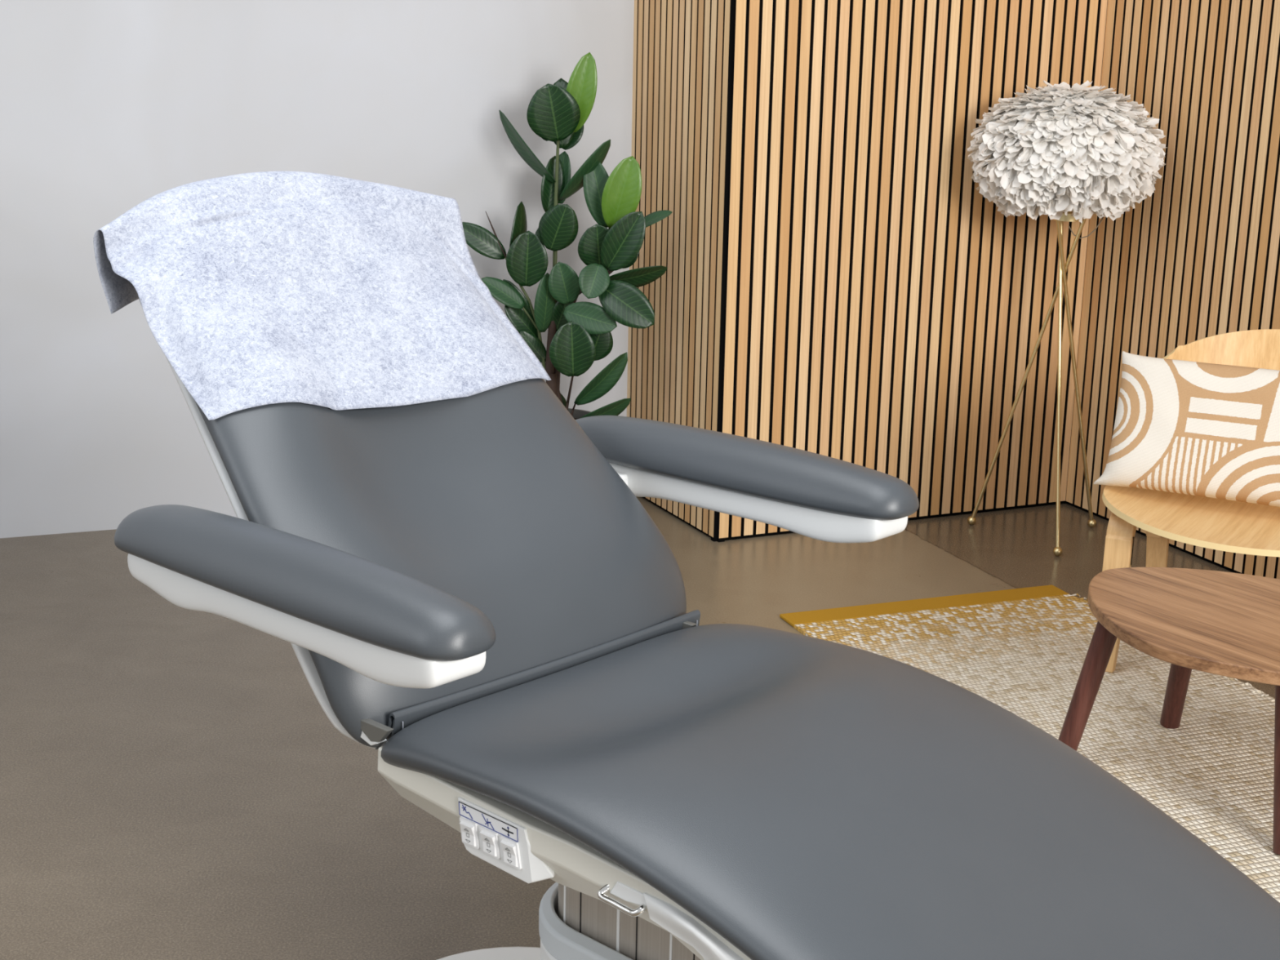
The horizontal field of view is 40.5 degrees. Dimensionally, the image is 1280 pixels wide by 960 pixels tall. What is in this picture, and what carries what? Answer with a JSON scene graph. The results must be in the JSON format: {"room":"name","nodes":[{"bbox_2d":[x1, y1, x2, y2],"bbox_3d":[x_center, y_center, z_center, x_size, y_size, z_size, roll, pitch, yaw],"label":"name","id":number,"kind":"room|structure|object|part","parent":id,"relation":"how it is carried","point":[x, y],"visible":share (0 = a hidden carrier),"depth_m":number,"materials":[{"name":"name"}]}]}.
{"room":"treatment room","nodes":[
{"label":"treatment room","id":0,"kind":"room"},
{"bbox_2d":[0,0,634,537],"bbox_3d":[-1.993,-1.141,4.560,4.230,2.700,0.121,-4,16,-20],"label":"wall","id":1,"kind":"structure","parent":0,"point":[108,107],"depth_m":4.91,"materials":[{"name":"paint"}]},
{"bbox_2d":[0,496,1275,959],"bbox_3d":[-0.015,0.758,2.782,10.000,0.001,11.000,1,15,0],"label":"floor","id":2,"kind":"structure","parent":0,"point":[175,784],"depth_m":3.44,"materials":[{"name":"concrete"}]},
{"bbox_2d":[462,52,672,419],"bbox_3d":[-0.212,-0.533,5.007,0.580,1.368,0.295,9,17,28],"label":"potted plant","id":3,"kind":"object","parent":2,"relation":"on","point":[580,335],"visible":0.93,"depth_m":4.92,"materials":[{"name":"green plant"}]},
{"bbox_3d":[-0.333,-0.483,5.043,0.123,0.332,0.010,1,15,0],"label":"stem","id":4,"kind":"part","parent":3,"relation":"part of","materials":[{"name":"green plant"}]},
{"bbox_3d":[-0.320,-0.472,5.046,0.047,0.064,0.006,1,15,0],"label":"stem","id":5,"kind":"part","parent":3,"relation":"part of","materials":[{"name":"green plant"}]},
{"bbox_3d":[-0.242,-0.745,4.973,0.017,0.459,0.013,7,16,22],"label":"stem","id":6,"kind":"part","parent":3,"relation":"part of","materials":[{"name":"green plant"}]},
{"bbox_3d":[-0.204,-0.219,5.063,0.020,0.204,0.111,-4,15,-18],"label":"stem","id":7,"kind":"part","parent":3,"relation":"part of","materials":[{"name":"brown plant"}]},
{"bbox_3d":[-0.195,-0.191,5.098,0.020,0.096,0.061,-7,17,-28],"label":"stem","id":8,"kind":"part","parent":3,"relation":"part of","materials":[{"name":"brown plant"}]},
{"bbox_3d":[-0.261,-0.030,5.161,0.296,0.315,0.296,1,15,0],"label":"pot","id":9,"kind":"part","parent":3,"relation":"part of","materials":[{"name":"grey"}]},
{"bbox_2d":[114,293,1279,959],"bbox_3d":[0.080,0.323,2.132,1.791,1.174,0.887,14,20,41],"label":"chair","id":10,"kind":"object","parent":2,"relation":"on","point":[478,593],"visible":0.94,"depth_m":2.04,"materials":[{"name":"grey leather"}]},
{"bbox_3d":[-0.404,0.151,2.011,0.597,0.070,0.080,14,20,41],"label":"armrest","id":11,"kind":"part","parent":10,"relation":"part of","materials":[{"name":"white plastic"}]},
{"bbox_2d":[93,171,551,420],"bbox_3d":[-0.457,-0.282,2.501,0.404,0.307,0.611,14,20,41],"label":"towel","id":12,"kind":"object","parent":10,"relation":"on","point":[337,293],"visible":1,"depth_m":2.43,"materials":[{"name":"white fabric"}]},
{"bbox_2d":[194,378,686,747],"bbox_3d":[-0.332,-0.056,2.440,0.604,0.613,0.643,14,20,41],"label":"backrest cushion","id":13,"kind":"object","parent":10,"relation":"on","point":[497,500],"depth_m":2.34,"materials":[{"name":"grey leather"}]},
{"bbox_2d":[459,816,479,848],"bbox_3d":[-0.196,0.405,1.986,0.032,0.031,0.007,14,20,41],"label":"rocker switch","id":14,"kind":"object","parent":10,"relation":"attached to","point":[469,825],"depth_m":1.98,"materials":[{"name":"white plastic"}]},
{"bbox_3d":[0.068,0.875,2.277,1.165,0.032,0.470,14,20,41],"label":"plate","id":15,"kind":"part","parent":10,"relation":"part of","materials":[{"name":"white plastic"}]},
{"bbox_2d":[479,826,500,859],"bbox_3d":[-0.171,0.411,1.963,0.033,0.031,0.007,14,20,41],"label":"rocker switch","id":16,"kind":"object","parent":10,"relation":"attached to","point":[489,836],"depth_m":1.96,"materials":[{"name":"white plastic"}]},
{"bbox_3d":[-0.143,0.419,1.972,0.146,0.092,0.042,14,20,41],"label":"control panel","id":17,"kind":"part","parent":10,"relation":"part of","materials":[{"name":"white plastic"}]},
{"bbox_2d":[499,835,521,870],"bbox_3d":[-0.146,0.418,1.940,0.033,0.032,0.007,14,20,41],"label":"rocker switch","id":18,"kind":"object","parent":10,"relation":"attached to","point":[510,846],"depth_m":1.94,"materials":[{"name":"white plastic"}]},
{"bbox_3d":[0.177,0.417,2.060,0.798,0.147,0.605,14,20,41],"label":"seat frame","id":19,"kind":"part","parent":10,"relation":"part of","materials":[{"name":"white plastic"}]},
{"bbox_3d":[-0.017,0.441,1.825,0.065,0.019,0.021,14,20,41],"label":"wire handle","id":20,"kind":"part","parent":10,"relation":"part of","materials":[{"name":"silver metal"}]},
{"bbox_3d":[-0.014,0.503,2.134,0.228,0.260,0.010,14,20,41],"label":"column trim","id":21,"kind":"part","parent":10,"relation":"part of","materials":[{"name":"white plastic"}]},
{"bbox_3d":[0.128,0.019,2.561,0.597,0.070,0.080,14,20,41],"label":"armrest","id":22,"kind":"part","parent":10,"relation":"part of","materials":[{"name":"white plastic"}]},
{"bbox_2d":[381,623,1279,959],"bbox_3d":[0.300,0.474,1.955,1.180,0.330,0.647,14,20,41],"label":"seat cushion","id":23,"kind":"object","parent":10,"relation":"on","point":[684,791],"depth_m":1.93,"materials":[{"name":"grey leather"}]},
{"bbox_2d":[779,584,1279,902],"bbox_3d":[1.160,0.601,3.450,0.848,0.013,2.383,-4,16,-20],"label":"rug","id":24,"kind":"object","parent":2,"relation":"on","point":[1023,651],"visible":0.67,"depth_m":3.88,"materials":[{"name":"beige carpet"}]},
{"bbox_2d":[1057,567,1279,854],"bbox_3d":[1.171,0.439,3.343,0.576,0.364,0.724,-9,18,-35],"label":"coffee table","id":25,"kind":"object","parent":24,"relation":"on","point":[1224,624],"visible":0.98,"depth_m":3.35,"materials":[{"name":"brown wood"}]},
{"bbox_3d":[0.898,0.412,3.467,0.117,0.344,0.046,5,15,14],"label":"leg","id":26,"kind":"part","parent":25,"relation":"part of","materials":[{"name":"brown wood"}]},
{"bbox_3d":[1.144,0.371,3.641,0.046,0.344,0.117,1,15,-1],"label":"leg","id":27,"kind":"part","parent":25,"relation":"part of","materials":[{"name":"brown wood"}]},
{"bbox_3d":[1.170,0.504,3.136,0.046,0.344,0.117,1,15,-1],"label":"leg","id":28,"kind":"part","parent":25,"relation":"part of","materials":[{"name":"brown wood"}]},
{"bbox_2d":[1102,328,1279,672],"bbox_3d":[1.419,0.080,3.975,0.692,0.762,0.702,9,17,29],"label":"chair","id":29,"kind":"object","parent":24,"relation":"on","point":[1213,523],"visible":0.5,"depth_m":3.96,"materials":[{"name":"brown wood"}]},
{"bbox_3d":[1.178,0.223,4.132,0.060,0.381,0.373,9,17,29],"label":"leg","id":30,"kind":"part","parent":29,"relation":"part of","materials":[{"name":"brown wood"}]},
{"bbox_3d":[1.290,0.210,4.327,0.056,0.328,0.072,9,17,29],"label":"leg","id":31,"kind":"part","parent":29,"relation":"part of","materials":[{"name":"brown wood"}]},
{"bbox_2d":[1093,351,1279,506],"bbox_3d":[1.321,-0.110,3.951,0.519,0.307,0.184,9,17,28],"label":"throw cushion","id":32,"kind":"object","parent":29,"relation":"on","point":[1211,430],"visible":1,"depth_m":3.92,"materials":[{"name":"white fabric"}]},
{"bbox_3d":[1.407,0.071,3.953,0.680,0.037,0.643,9,17,29],"label":"seat","id":33,"kind":"part","parent":29,"relation":"part of","materials":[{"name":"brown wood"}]},
{"bbox_3d":[1.538,-0.152,4.120,0.648,0.382,0.231,9,17,29],"label":"backrest","id":34,"kind":"part","parent":29,"relation":"part of","materials":[{"name":"brown wood"}]},
{"bbox_2d":[967,80,1165,555],"bbox_3d":[1.186,-0.471,4.976,0.552,1.297,0.553,1,15,0],"label":"floor lamp","id":35,"kind":"object","parent":2,"relation":"on","point":[1064,153],"visible":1,"depth_m":4.71,"materials":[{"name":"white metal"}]},
{"bbox_3d":[1.129,-0.309,5.065,0.277,0.936,0.012,9,16,27],"label":"leg","id":36,"kind":"part","parent":35,"relation":"part of","materials":[{"name":"gold metal"}]},
{"bbox_3d":[1.197,-0.276,4.943,0.012,0.936,0.251,1,15,-2],"label":"leg","id":37,"kind":"part","parent":35,"relation":"part of","materials":[{"name":"gold metal"}]},
{"bbox_3d":[1.195,-0.923,4.858,0.552,0.386,0.553,1,15,0],"label":"lamp shade","id":38,"kind":"part","parent":35,"relation":"part of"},
{"bbox_3d":[1.271,-0.304,5.058,0.258,0.936,0.012,-8,17,-31],"label":"leg","id":39,"kind":"part","parent":35,"relation":"part of","materials":[{"name":"gold metal"}]},
{"bbox_3d":[1.266,-0.727,4.899,0.109,0.090,0.003,1,15,0],"label":"cord","id":40,"kind":"part","parent":35,"relation":"part of","materials":[{"name":"brown plastic"}]},
{"bbox_2d":[626,0,736,542],"bbox_3d":[0.121,-1.204,4.963,0.031,2.700,0.655,-6,16,-24],"label":"wall","id":41,"kind":"structure","parent":0,"point":[681,47],"depth_m":5.03,"materials":[{"name":"brown wood"}]},
{"bbox_2d":[711,0,1107,542],"bbox_3d":[0.812,-1.181,4.929,1.254,2.700,0.030,-5,16,-23],"label":"wall","id":42,"kind":"structure","parent":0,"point":[884,314],"depth_m":5.01,"materials":[{"name":"brown wood"}]},
{"bbox_2d":[1065,0,1279,579],"bbox_3d":[1.897,-0.920,4.011,0.031,2.700,2.650,-5,16,-23],"label":"wall","id":43,"kind":"structure","parent":0,"point":[1197,258],"depth_m":4.86,"materials":[{"name":"brown wood"}]}
]}

